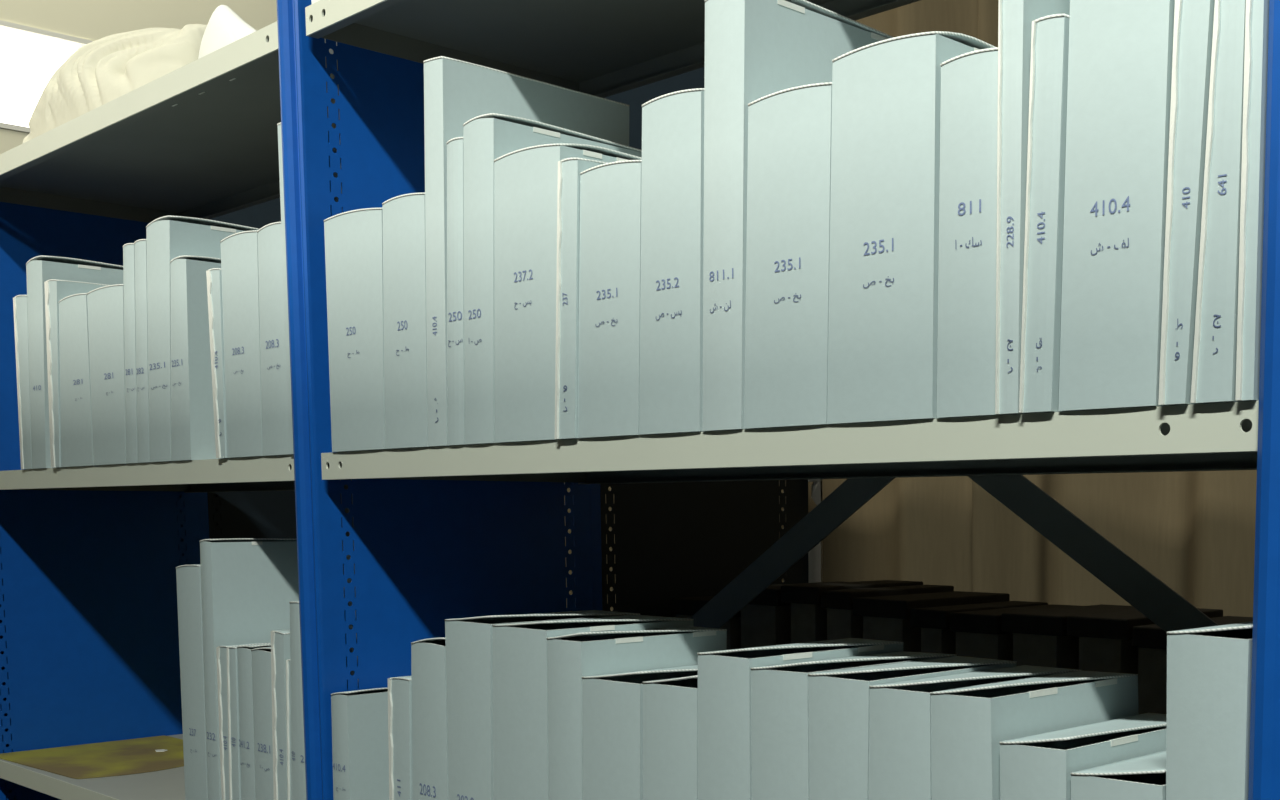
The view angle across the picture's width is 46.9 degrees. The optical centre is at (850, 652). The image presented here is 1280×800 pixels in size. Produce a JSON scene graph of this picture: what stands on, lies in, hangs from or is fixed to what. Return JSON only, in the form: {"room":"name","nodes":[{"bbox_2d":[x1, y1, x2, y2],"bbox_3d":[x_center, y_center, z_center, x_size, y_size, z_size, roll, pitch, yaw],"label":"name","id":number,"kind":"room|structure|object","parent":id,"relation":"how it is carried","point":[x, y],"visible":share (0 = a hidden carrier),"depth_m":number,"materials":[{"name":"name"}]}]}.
{"room":"library storage room","nodes":[
{"label":"library storage room","id":0,"kind":"room"},
{"bbox_2d":[0,0,276,153],"bbox_3d":[-4.270,-0.847,1.276,0.100,4.450,10.600,5,8,42],"label":"wall","id":1,"kind":"structure","parent":0,"point":[93,20],"depth_m":3.73,"materials":[{"name":"beige paint"}]},
{"bbox_2d":[0,20,92,132],"bbox_3d":[-2.365,-1.390,3.264,0.034,0.257,1.270,5,8,42],"label":"window","id":2,"kind":"structure","parent":1,"relation":"in","point":[4,25],"depth_m":3.60,"materials":[{"name":"white paint"}]},
{"bbox_3d":[-1.648,1.648,-0.887,7.200,0.100,10.800,5,8,42],"label":"floor","id":3,"kind":"structure","parent":0,"visible":0},
{"bbox_2d":[0,202,208,799],"bbox_3d":[-1.378,0.210,2.666,0.042,2.073,0.414,5,8,42],"label":"upright","id":4,"kind":"object","parent":3,"relation":"on","point":[89,631],"visible":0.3,"depth_m":2.59,"materials":[{"name":"blue metal"}]},
{"bbox_2d":[207,198,352,538],"bbox_3d":[-1.091,0.131,2.957,0.064,2.173,0.410,5,8,42],"label":"upright","id":5,"kind":"object","parent":3,"relation":"on","point":[245,514],"visible":0.04,"depth_m":2.81,"materials":[{"name":"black metal"}]},
{"bbox_2d":[277,0,601,799],"bbox_3d":[-0.492,0.288,1.861,0.042,2.073,0.414,5,8,42],"label":"upright","id":6,"kind":"object","parent":3,"relation":"on","point":[426,553],"visible":0.32,"depth_m":1.69,"materials":[{"name":"blue metal"}]},
{"bbox_2d":[0,734,184,799],"bbox_3d":[-0.941,0.216,2.252,1.152,0.030,0.372,5,8,42],"label":"metal shelf","id":7,"kind":"object","parent":6,"relation":"attached to","point":[167,784],"visible":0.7,"depth_m":2.27,"materials":[{"name":"grey metal"}]},
{"bbox_2d":[0,735,183,778],"bbox_3d":[-1.250,0.178,2.485,0.370,0.002,0.296,5,8,42],"label":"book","id":8,"kind":"object","parent":7,"relation":"on","point":[138,755],"visible":0.87,"depth_m":2.47,"materials":[{"name":"paper"}]},
{"bbox_2d":[176,564,207,799],"bbox_3d":[-0.806,0.051,1.983,0.075,0.350,0.193,5,8,42],"label":"box","id":9,"kind":"object","parent":7,"relation":"on","point":[188,577],"visible":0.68,"depth_m":1.91,"materials":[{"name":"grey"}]},
{"bbox_2d":[227,646,240,799],"bbox_3d":[-0.719,0.109,1.907,0.032,0.250,0.193,5,8,42],"label":"box","id":10,"kind":"object","parent":7,"relation":"on","point":[232,663],"visible":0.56,"depth_m":1.83,"materials":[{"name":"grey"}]},
{"bbox_2d":[216,642,270,799],"bbox_3d":[-0.734,0.107,1.920,0.032,0.250,0.193,5,8,42],"label":"box","id":11,"kind":"object","parent":7,"relation":"on","point":[221,651],"visible":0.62,"depth_m":1.85,"materials":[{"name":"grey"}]},
{"bbox_2d":[237,644,270,799],"bbox_3d":[-0.695,0.109,1.887,0.046,0.254,0.193,5,8,42],"label":"box","id":12,"kind":"object","parent":7,"relation":"on","point":[244,656],"visible":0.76,"depth_m":1.81,"materials":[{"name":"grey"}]},
{"bbox_2d":[251,647,273,799],"bbox_3d":[-0.660,0.111,1.855,0.062,0.256,0.193,5,8,42],"label":"box","id":13,"kind":"object","parent":7,"relation":"on","point":[261,657],"visible":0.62,"depth_m":1.78,"materials":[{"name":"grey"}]},
{"bbox_2d":[199,538,355,799],"bbox_3d":[-0.750,0.036,1.964,0.044,0.384,0.243,5,8,42],"label":"box","id":14,"kind":"object","parent":7,"relation":"on","point":[248,585],"visible":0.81,"depth_m":1.88,"materials":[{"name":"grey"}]},
{"bbox_2d":[271,629,289,799],"bbox_3d":[-0.651,0.106,1.796,0.041,0.277,0.123,5,8,42],"label":"box","id":15,"kind":"object","parent":7,"relation":"on","point":[280,639],"visible":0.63,"depth_m":1.75,"materials":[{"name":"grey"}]},
{"bbox_2d":[286,659,291,799],"bbox_3d":[-0.634,0.124,1.785,0.019,0.244,0.123,5,8,42],"label":"box","id":16,"kind":"object","parent":7,"relation":"on","point":[288,683],"visible":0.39,"depth_m":1.74,"materials":[{"name":"grey cardboard"}]},
{"bbox_2d":[289,597,358,799],"bbox_3d":[-0.596,0.086,1.794,0.049,0.317,0.193,5,8,42],"label":"box","id":17,"kind":"object","parent":7,"relation":"on","point":[298,776],"visible":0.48,"depth_m":1.72,"materials":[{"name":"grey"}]},
{"bbox_2d":[0,21,339,222],"bbox_3d":[-0.942,-0.750,2.158,1.152,0.031,0.372,5,8,42],"label":"metal shelf","id":18,"kind":"object","parent":6,"relation":"attached to","point":[199,139],"visible":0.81,"depth_m":2.19,"materials":[{"name":"grey metal"}]},
{"bbox_2d":[22,24,206,143],"bbox_3d":[-1.106,-0.865,2.256,0.572,0.179,0.265,5,8,42],"label":"cloth bundle","id":19,"kind":"object","parent":18,"relation":"on","point":[103,70],"visible":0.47,"depth_m":2.09,"materials":[{"name":"beige fabric"}]},
{"bbox_2d":[198,5,256,58],"bbox_3d":[-0.829,-0.819,1.971,0.226,0.142,0.060,5,8,42],"label":"sack","id":20,"kind":"object","parent":18,"relation":"on","point":[224,27],"visible":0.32,"depth_m":1.97,"materials":[{"name":"white fabric"}]},
{"bbox_2d":[0,455,351,492],"bbox_3d":[-0.941,-0.266,2.205,1.152,0.030,0.372,5,8,42],"label":"metal shelf","id":21,"kind":"object","parent":6,"relation":"attached to","point":[261,473],"visible":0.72,"depth_m":2.02,"materials":[{"name":"grey metal"}]},
{"bbox_2d":[13,295,31,468],"bbox_3d":[-1.216,-0.427,2.312,0.060,0.268,0.193,5,8,42],"label":"box","id":22,"kind":"object","parent":21,"relation":"on","point":[19,301],"visible":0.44,"depth_m":2.24,"materials":[{"name":"grey cardboard"}]},
{"bbox_2d":[26,255,123,468],"bbox_3d":[-1.161,-0.448,2.287,0.089,0.315,0.233,5,8,42],"label":"box","id":23,"kind":"object","parent":21,"relation":"on","point":[39,269],"visible":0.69,"depth_m":2.20,"materials":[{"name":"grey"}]},
{"bbox_2d":[44,279,107,467],"bbox_3d":[-1.120,-0.421,2.222,0.057,0.274,0.193,5,8,42],"label":"box","id":24,"kind":"object","parent":21,"relation":"on","point":[55,290],"visible":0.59,"depth_m":2.15,"materials":[{"name":"grey cardboard"}]},
{"bbox_2d":[58,293,97,466],"bbox_3d":[-1.070,-0.404,2.181,0.130,0.248,0.193,5,8,42],"label":"box","id":25,"kind":"object","parent":21,"relation":"on","point":[75,388],"visible":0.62,"depth_m":2.10,"materials":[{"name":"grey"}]},
{"bbox_2d":[87,284,125,464],"bbox_3d":[-0.976,-0.395,2.095,0.135,0.247,0.193,5,8,42],"label":"box","id":26,"kind":"object","parent":21,"relation":"on","point":[105,305],"visible":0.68,"depth_m":2.02,"materials":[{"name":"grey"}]},
{"bbox_2d":[123,243,136,463],"bbox_3d":[-0.917,-0.414,2.040,0.062,0.295,0.193,5,8,42],"label":"box","id":27,"kind":"object","parent":21,"relation":"on","point":[129,248],"visible":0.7,"depth_m":1.97,"materials":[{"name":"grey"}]},
{"bbox_2d":[134,239,151,462],"bbox_3d":[-0.888,-0.412,2.014,0.062,0.296,0.193,5,8,42],"label":"box","id":28,"kind":"object","parent":21,"relation":"on","point":[141,316],"visible":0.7,"depth_m":1.94,"materials":[{"name":"white cardboard"}]},
{"bbox_2d":[170,255,222,460],"bbox_3d":[-0.808,-0.385,1.936,0.072,0.258,0.183,5,8,42],"label":"box","id":29,"kind":"object","parent":21,"relation":"on","point":[192,411],"visible":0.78,"depth_m":1.86,"materials":[{"name":"grey cardboard"}]},
{"bbox_2d":[146,215,258,461],"bbox_3d":[-0.829,-0.419,1.992,0.098,0.314,0.243,5,8,42],"label":"box","id":30,"kind":"object","parent":21,"relation":"on","point":[168,237],"visible":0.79,"depth_m":1.90,"materials":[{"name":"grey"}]},
{"bbox_2d":[206,268,226,457],"bbox_3d":[-0.719,-0.364,1.860,0.032,0.231,0.193,5,8,42],"label":"box","id":31,"kind":"object","parent":21,"relation":"on","point":[214,277],"visible":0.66,"depth_m":1.79,"materials":[{"name":"grey cardboard"}]},
{"bbox_2d":[220,230,261,457],"bbox_3d":[-0.672,-0.379,1.818,0.103,0.268,0.193,5,8,42],"label":"box","id":32,"kind":"object","parent":21,"relation":"on","point":[239,251],"visible":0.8,"depth_m":1.75,"materials":[{"name":"white cardboard"}]},
{"bbox_2d":[257,222,293,455],"bbox_3d":[-0.614,-0.374,1.765,0.072,0.270,0.193,5,8,42],"label":"box","id":33,"kind":"object","parent":21,"relation":"on","point":[274,393],"visible":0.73,"depth_m":1.69,"materials":[{"name":"white cardboard"}]},
{"bbox_2d":[277,122,342,453],"bbox_3d":[-0.584,-0.423,1.732,0.011,0.373,0.190,5,8,42],"label":"box","id":34,"kind":"object","parent":21,"relation":"on","point":[334,150],"visible":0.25,"depth_m":1.66,"materials":[{"name":"white cardboard"}]},
{"bbox_2d":[689,475,1217,632],"bbox_3d":[0.086,-0.243,1.556,1.160,0.751,0.014,5,8,42],"label":"brace","id":35,"kind":"object","parent":6,"relation":"attached to","point":[1123,575],"visible":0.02,"depth_m":1.48,"materials":[{"name":"grey metal"}]},
{"bbox_2d":[600,67,822,617],"bbox_3d":[-0.205,0.209,2.152,0.064,2.173,0.410,5,8,42],"label":"upright","id":36,"kind":"object","parent":3,"relation":"on","point":[673,539],"visible":0.14,"depth_m":2.06,"materials":[{"name":"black metal"}]},
{"bbox_3d":[0.238,0.240,1.749,1.128,0.030,0.384,5,8,42],"label":"metal shelf","id":37,"kind":"object","parent":36,"relation":"attached to","visible":0},
{"bbox_2d":[741,581,838,647],"bbox_3d":[-0.057,0.053,1.990,0.090,0.294,0.208,5,8,42],"label":"lidded box","id":38,"kind":"object","parent":37,"relation":"on","point":[765,621],"visible":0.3,"depth_m":1.90,"materials":[{"name":"black cardboard"}]},
{"bbox_2d":[781,580,922,643],"bbox_3d":[0.004,0.056,1.934,0.068,0.298,0.208,5,8,42],"label":"lidded box","id":39,"kind":"object","parent":37,"relation":"on","point":[808,618],"visible":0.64,"depth_m":1.85,"materials":[{"name":"black cardboard"}]},
{"bbox_2d":[821,585,953,639],"bbox_3d":[0.051,0.062,1.893,0.049,0.294,0.208,5,8,42],"label":"lidded box","id":40,"kind":"object","parent":37,"relation":"on","point":[841,621],"visible":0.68,"depth_m":1.81,"materials":[{"name":"black cardboard"}]},
{"bbox_2d":[853,591,1009,651],"bbox_3d":[0.104,0.071,1.844,0.088,0.288,0.208,5,8,42],"label":"lidded box","id":41,"kind":"object","parent":37,"relation":"on","point":[886,618],"visible":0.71,"depth_m":1.76,"materials":[{"name":"black cardboard"}]},
{"bbox_2d":[910,601,1047,653],"bbox_3d":[0.161,0.080,1.793,0.055,0.278,0.208,5,8,42],"label":"lidded box","id":42,"kind":"object","parent":37,"relation":"on","point":[934,622],"visible":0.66,"depth_m":1.71,"materials":[{"name":"black cardboard"}]},
{"bbox_2d":[950,604,1077,660],"bbox_3d":[0.210,0.085,1.748,0.069,0.276,0.208,5,8,42],"label":"lidded box","id":43,"kind":"object","parent":37,"relation":"on","point":[979,634],"visible":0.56,"depth_m":1.66,"materials":[{"name":"black cardboard"}]},
{"bbox_2d":[1001,604,1135,669],"bbox_3d":[0.270,0.089,1.694,0.083,0.280,0.208,5,8,42],"label":"lidded box","id":44,"kind":"object","parent":37,"relation":"on","point":[1040,637],"visible":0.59,"depth_m":1.61,"materials":[{"name":"black cardboard"}]},
{"bbox_2d":[1067,608,1222,673],"bbox_3d":[0.333,0.094,1.637,0.077,0.280,0.208,5,8,42],"label":"lidded box","id":45,"kind":"object","parent":37,"relation":"on","point":[1105,639],"visible":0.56,"depth_m":1.55,"materials":[{"name":"black cardboard"}]},
{"bbox_2d":[1132,616,1252,714],"bbox_3d":[0.398,0.103,1.578,0.089,0.274,0.208,5,8,42],"label":"lidded box","id":46,"kind":"object","parent":37,"relation":"on","point":[1150,640],"visible":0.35,"depth_m":1.51,"materials":[{"name":"black cardboard"}]},
{"bbox_2d":[1248,0,1279,799],"bbox_3d":[0.395,0.366,1.055,0.042,2.073,0.414,5,8,42],"label":"upright","id":47,"kind":"object","parent":3,"relation":"on","point":[1264,753],"visible":1,"depth_m":0.86,"materials":[{"name":"blue metal"}]},
{"bbox_2d":[305,0,919,97],"bbox_3d":[-0.052,-0.672,1.349,1.144,0.030,0.372,5,8,42],"label":"metal shelf","id":48,"kind":"object","parent":47,"relation":"attached to","point":[600,48],"visible":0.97,"depth_m":1.66,"materials":[{"name":"grey metal"}]},
{"bbox_2d":[321,400,1258,483],"bbox_3d":[-0.051,-0.188,1.395,1.148,0.031,0.372,5,8,42],"label":"metal shelf","id":49,"kind":"object","parent":47,"relation":"attached to","point":[1210,436],"visible":1,"depth_m":1.20,"materials":[{"name":"grey metal"}]},
{"bbox_2d":[324,208,384,451],"bbox_3d":[-0.472,-0.355,1.637,0.122,0.256,0.193,5,8,42],"label":"box","id":50,"kind":"object","parent":49,"relation":"on","point":[354,238],"visible":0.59,"depth_m":1.56,"materials":[{"name":"white cardboard"}]},
{"bbox_2d":[382,192,427,448],"bbox_3d":[-0.400,-0.350,1.571,0.092,0.259,0.193,5,8,42],"label":"box","id":51,"kind":"object","parent":49,"relation":"on","point":[404,240],"visible":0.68,"depth_m":1.50,"materials":[{"name":"white cardboard"}]},
{"bbox_2d":[446,137,465,445],"bbox_3d":[-0.329,-0.364,1.505,0.043,0.299,0.192,5,8,42],"label":"box","id":52,"kind":"object","parent":49,"relation":"on","point":[455,146],"visible":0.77,"depth_m":1.43,"materials":[{"name":"white cardboard"}]},
{"bbox_2d":[423,56,628,446],"bbox_3d":[-0.339,-0.408,1.540,0.047,0.380,0.234,5,8,42],"label":"box","id":53,"kind":"object","parent":49,"relation":"on","point":[456,92],"visible":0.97,"depth_m":1.46,"materials":[{"name":"white cardboard"}]},
{"bbox_2d":[463,113,641,444],"bbox_3d":[-0.286,-0.368,1.489,0.064,0.311,0.228,5,8,42],"label":"box","id":54,"kind":"object","parent":49,"relation":"on","point":[491,136],"visible":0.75,"depth_m":1.41,"materials":[{"name":"white cardboard"}]},
{"bbox_2d":[494,143,641,442],"bbox_3d":[-0.233,-0.343,1.435,0.115,0.270,0.218,5,8,42],"label":"box","id":55,"kind":"object","parent":49,"relation":"on","point":[525,179],"visible":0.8,"depth_m":1.35,"materials":[{"name":"white cardboard"}]},
{"bbox_2d":[555,158,606,438],"bbox_3d":[-0.197,-0.326,1.377,0.040,0.248,0.183,5,8,42],"label":"box","id":56,"kind":"object","parent":49,"relation":"on","point":[569,169],"visible":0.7,"depth_m":1.31,"materials":[{"name":"white cardboard"}]},
{"bbox_2d":[578,160,641,437],"bbox_3d":[-0.150,-0.317,1.345,0.095,0.237,0.193,5,8,42],"label":"box","id":57,"kind":"object","parent":49,"relation":"on","point":[610,193],"visible":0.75,"depth_m":1.27,"materials":[{"name":"white cardboard"}]},
{"bbox_2d":[639,88,706,434],"bbox_3d":[-0.089,-0.334,1.288,0.085,0.281,0.193,5,8,42],"label":"box","id":58,"kind":"object","parent":49,"relation":"on","point":[672,177],"visible":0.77,"depth_m":1.21,"materials":[{"name":"white cardboard"}]},
{"bbox_2d":[744,82,831,428],"bbox_3d":[0.013,-0.314,1.196,0.098,0.258,0.193,5,8,42],"label":"box","id":59,"kind":"object","parent":49,"relation":"on","point":[790,130],"visible":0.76,"depth_m":1.12,"materials":[{"name":"white cardboard"}]},
{"bbox_2d":[702,0,893,430],"bbox_3d":[-0.023,-0.366,1.258,0.055,0.350,0.243,5,8,42],"label":"box","id":60,"kind":"object","parent":49,"relation":"on","point":[755,49],"visible":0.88,"depth_m":1.17,"materials":[{"name":"white cardboard"}]},
{"bbox_2d":[827,31,995,423],"bbox_3d":[0.087,-0.315,1.134,0.106,0.274,0.203,5,8,42],"label":"box","id":61,"kind":"object","parent":49,"relation":"on","point":[883,333],"visible":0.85,"depth_m":1.05,"materials":[{"name":"white cardboard"}]},
{"bbox_2d":[936,47,1001,417],"bbox_3d":[0.144,-0.297,1.077,0.054,0.248,0.193,5,8,42],"label":"box","id":62,"kind":"object","parent":49,"relation":"on","point":[966,341],"visible":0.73,"depth_m":1.01,"materials":[{"name":"white cardboard"}]},
{"bbox_2d":[995,0,1069,414],"bbox_3d":[0.171,-0.338,1.045,0.019,0.336,0.193,5,8,42],"label":"box","id":63,"kind":"object","parent":49,"relation":"on","point":[1015,17],"visible":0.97,"depth_m":0.98,"materials":[{"name":"white cardboard"}]},
{"bbox_2d":[1019,14,1069,412],"bbox_3d":[0.184,-0.296,1.024,0.032,0.256,0.173,5,8,42],"label":"box","id":64,"kind":"object","parent":49,"relation":"on","point":[1046,155],"visible":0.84,"depth_m":0.96,"materials":[{"name":"white cardboard"}]},
{"bbox_2d":[1058,0,1174,410],"bbox_3d":[0.231,-0.336,0.994,0.080,0.341,0.193,5,8,42],"label":"box","id":65,"kind":"object","parent":49,"relation":"on","point":[1120,56],"visible":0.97,"depth_m":0.93,"materials":[{"name":"white cardboard"}]},
{"bbox_2d":[1158,0,1214,405],"bbox_3d":[0.270,-0.325,0.955,0.033,0.326,0.193,5,8,42],"label":"box","id":66,"kind":"object","parent":49,"relation":"on","point":[1193,19],"visible":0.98,"depth_m":0.89,"materials":[{"name":"white cardboard"}]},
{"bbox_2d":[1190,0,1245,403],"bbox_3d":[0.286,-0.322,0.941,0.030,0.323,0.193,5,8,42],"label":"box","id":67,"kind":"object","parent":49,"relation":"on","point":[1215,337],"visible":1,"depth_m":0.88,"materials":[{"name":"white cardboard"}]},
{"bbox_2d":[1235,0,1268,400],"bbox_3d":[0.301,-0.318,0.928,0.011,0.319,0.193,5,8,42],"label":"box","id":68,"kind":"object","parent":49,"relation":"on","point":[1257,11],"visible":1,"depth_m":0.86,"materials":[{"name":"white cardboard"}]},
{"bbox_3d":[-0.052,0.295,1.444,1.144,0.030,0.372,5,8,42],"label":"metal shelf","id":69,"kind":"object","parent":47,"relation":"attached to","visible":0},
{"bbox_2d":[331,687,388,799],"bbox_3d":[-0.517,0.142,1.734,0.043,0.216,0.203,5,8,42],"label":"box","id":70,"kind":"object","parent":69,"relation":"on","point":[360,744],"visible":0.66,"depth_m":1.66,"materials":[{"name":"grey cardboard"}]},
{"bbox_2d":[388,676,411,799],"bbox_3d":[-0.424,0.139,1.639,0.048,0.242,0.193,5,8,42],"label":"box","id":71,"kind":"object","parent":69,"relation":"on","point":[399,688],"visible":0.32,"depth_m":1.56,"materials":[{"name":"grey cardboard"}]},
{"bbox_2d":[411,637,448,799],"bbox_3d":[-0.384,0.119,1.603,0.077,0.289,0.193,5,8,42],"label":"box","id":72,"kind":"object","parent":69,"relation":"on","point":[428,656],"visible":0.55,"depth_m":1.52,"materials":[{"name":"grey cardboard"}]},
{"bbox_2d":[445,610,639,799],"bbox_3d":[-0.325,0.111,1.548,0.086,0.316,0.193,5,8,42],"label":"box","id":73,"kind":"object","parent":69,"relation":"on","point":[468,641],"visible":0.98,"depth_m":1.47,"materials":[{"name":"grey cardboard"}]},
{"bbox_2d":[492,615,693,799],"bbox_3d":[-0.264,0.117,1.489,0.100,0.315,0.188,5,8,42],"label":"box","id":74,"kind":"object","parent":69,"relation":"on","point":[520,695],"visible":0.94,"depth_m":1.41,"materials":[{"name":"grey cardboard"}]},
{"bbox_2d":[547,626,726,799],"bbox_3d":[-0.210,0.126,1.438,0.059,0.307,0.185,5,8,42],"label":"box","id":75,"kind":"object","parent":69,"relation":"on","point":[571,657],"visible":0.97,"depth_m":1.37,"materials":[{"name":"grey cardboard"}]},
{"bbox_2d":[582,665,697,799],"bbox_3d":[-0.157,0.145,1.397,0.090,0.277,0.193,5,8,42],"label":"box","id":76,"kind":"object","parent":69,"relation":"on","point":[612,704],"visible":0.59,"depth_m":1.32,"materials":[{"name":"grey cardboard"}]},
{"bbox_2d":[642,675,697,799],"bbox_3d":[-0.096,0.149,1.341,0.077,0.280,0.193,5,8,42],"label":"box","id":77,"kind":"object","parent":69,"relation":"on","point":[670,706],"visible":0.37,"depth_m":1.26,"materials":[{"name":"grey cardboard"}]},
{"bbox_2d":[697,638,902,799],"bbox_3d":[-0.043,0.140,1.295,0.068,0.307,0.198,5,8,42],"label":"box","id":78,"kind":"object","parent":69,"relation":"on","point":[724,676],"visible":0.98,"depth_m":1.22,"materials":[{"name":"grey cardboard"}]},
{"bbox_2d":[751,651,956,799],"bbox_3d":[0.006,0.148,1.248,0.068,0.300,0.193,5,8,42],"label":"box","id":79,"kind":"object","parent":69,"relation":"on","point":[779,693],"visible":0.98,"depth_m":1.17,"materials":[{"name":"grey cardboard"}]},
{"bbox_2d":[808,656,1016,799],"bbox_3d":[0.053,0.153,1.204,0.064,0.299,0.193,5,8,42],"label":"box","id":80,"kind":"object","parent":69,"relation":"on","point":[839,700],"visible":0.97,"depth_m":1.13,"materials":[{"name":"grey cardboard"}]},
{"bbox_2d":[868,665,1079,799],"bbox_3d":[0.103,0.158,1.167,0.068,0.295,0.203,5,8,42],"label":"box","id":81,"kind":"object","parent":69,"relation":"on","point":[899,712],"visible":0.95,"depth_m":1.09,"materials":[{"name":"grey cardboard"}]},
{"bbox_2d":[930,670,1137,799],"bbox_3d":[0.148,0.162,1.123,0.065,0.296,0.200,5,8,42],"label":"box","id":82,"kind":"object","parent":69,"relation":"on","point":[968,724],"visible":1,"depth_m":1.06,"materials":[{"name":"grey cardboard"}]},
{"bbox_2d":[999,713,1166,799],"bbox_3d":[0.194,0.181,1.085,0.061,0.266,0.203,5,8,42],"label":"box","id":83,"kind":"object","parent":69,"relation":"on","point":[1038,766],"visible":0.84,"depth_m":1.01,"materials":[{"name":"grey cardboard"}]},
{"bbox_2d":[1071,750,1165,799],"bbox_3d":[0.240,0.192,1.037,0.076,0.252,0.193,5,8,42],"label":"box","id":84,"kind":"object","parent":69,"relation":"on","point":[1143,777],"visible":0.38,"depth_m":0.97,"materials":[{"name":"grey cardboard"}]},
{"bbox_2d":[1166,621,1252,799],"bbox_3d":[0.286,0.148,0.991,0.057,0.349,0.193,5,8,42],"label":"box","id":85,"kind":"object","parent":69,"relation":"on","point":[1209,669],"visible":0.73,"depth_m":0.91,"materials":[{"name":"grey cardboard"}]},
{"bbox_3d":[-1.650,-2.881,-1.328,7.200,0.100,10.800,5,8,42],"label":"ceiling","id":86,"kind":"structure","parent":0,"visible":0},
{"bbox_3d":[0.540,-2.756,2.285,3.800,0.850,0.025,5,8,42],"label":"rail","id":87,"kind":"object","parent":86,"relation":"hanging from","visible":0},
{"bbox_2d":[855,0,998,46],"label":"curtain","id":88,"kind":"object","parent":87,"relation":"hanging from","point":[978,19],"depth_m":2.74,"materials":[{"name":"brown fabric"}]},
{"bbox_2d":[823,476,1131,605],"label":"curtain","id":89,"kind":"object","parent":87,"relation":"hanging from","point":[949,530],"depth_m":2.83,"materials":[{"name":"brown fabric"}]},
{"bbox_2d":[1023,470,1256,616],"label":"curtain","id":90,"kind":"object","parent":87,"relation":"hanging from","point":[1190,536],"depth_m":2.58,"materials":[{"name":"brown fabric"}]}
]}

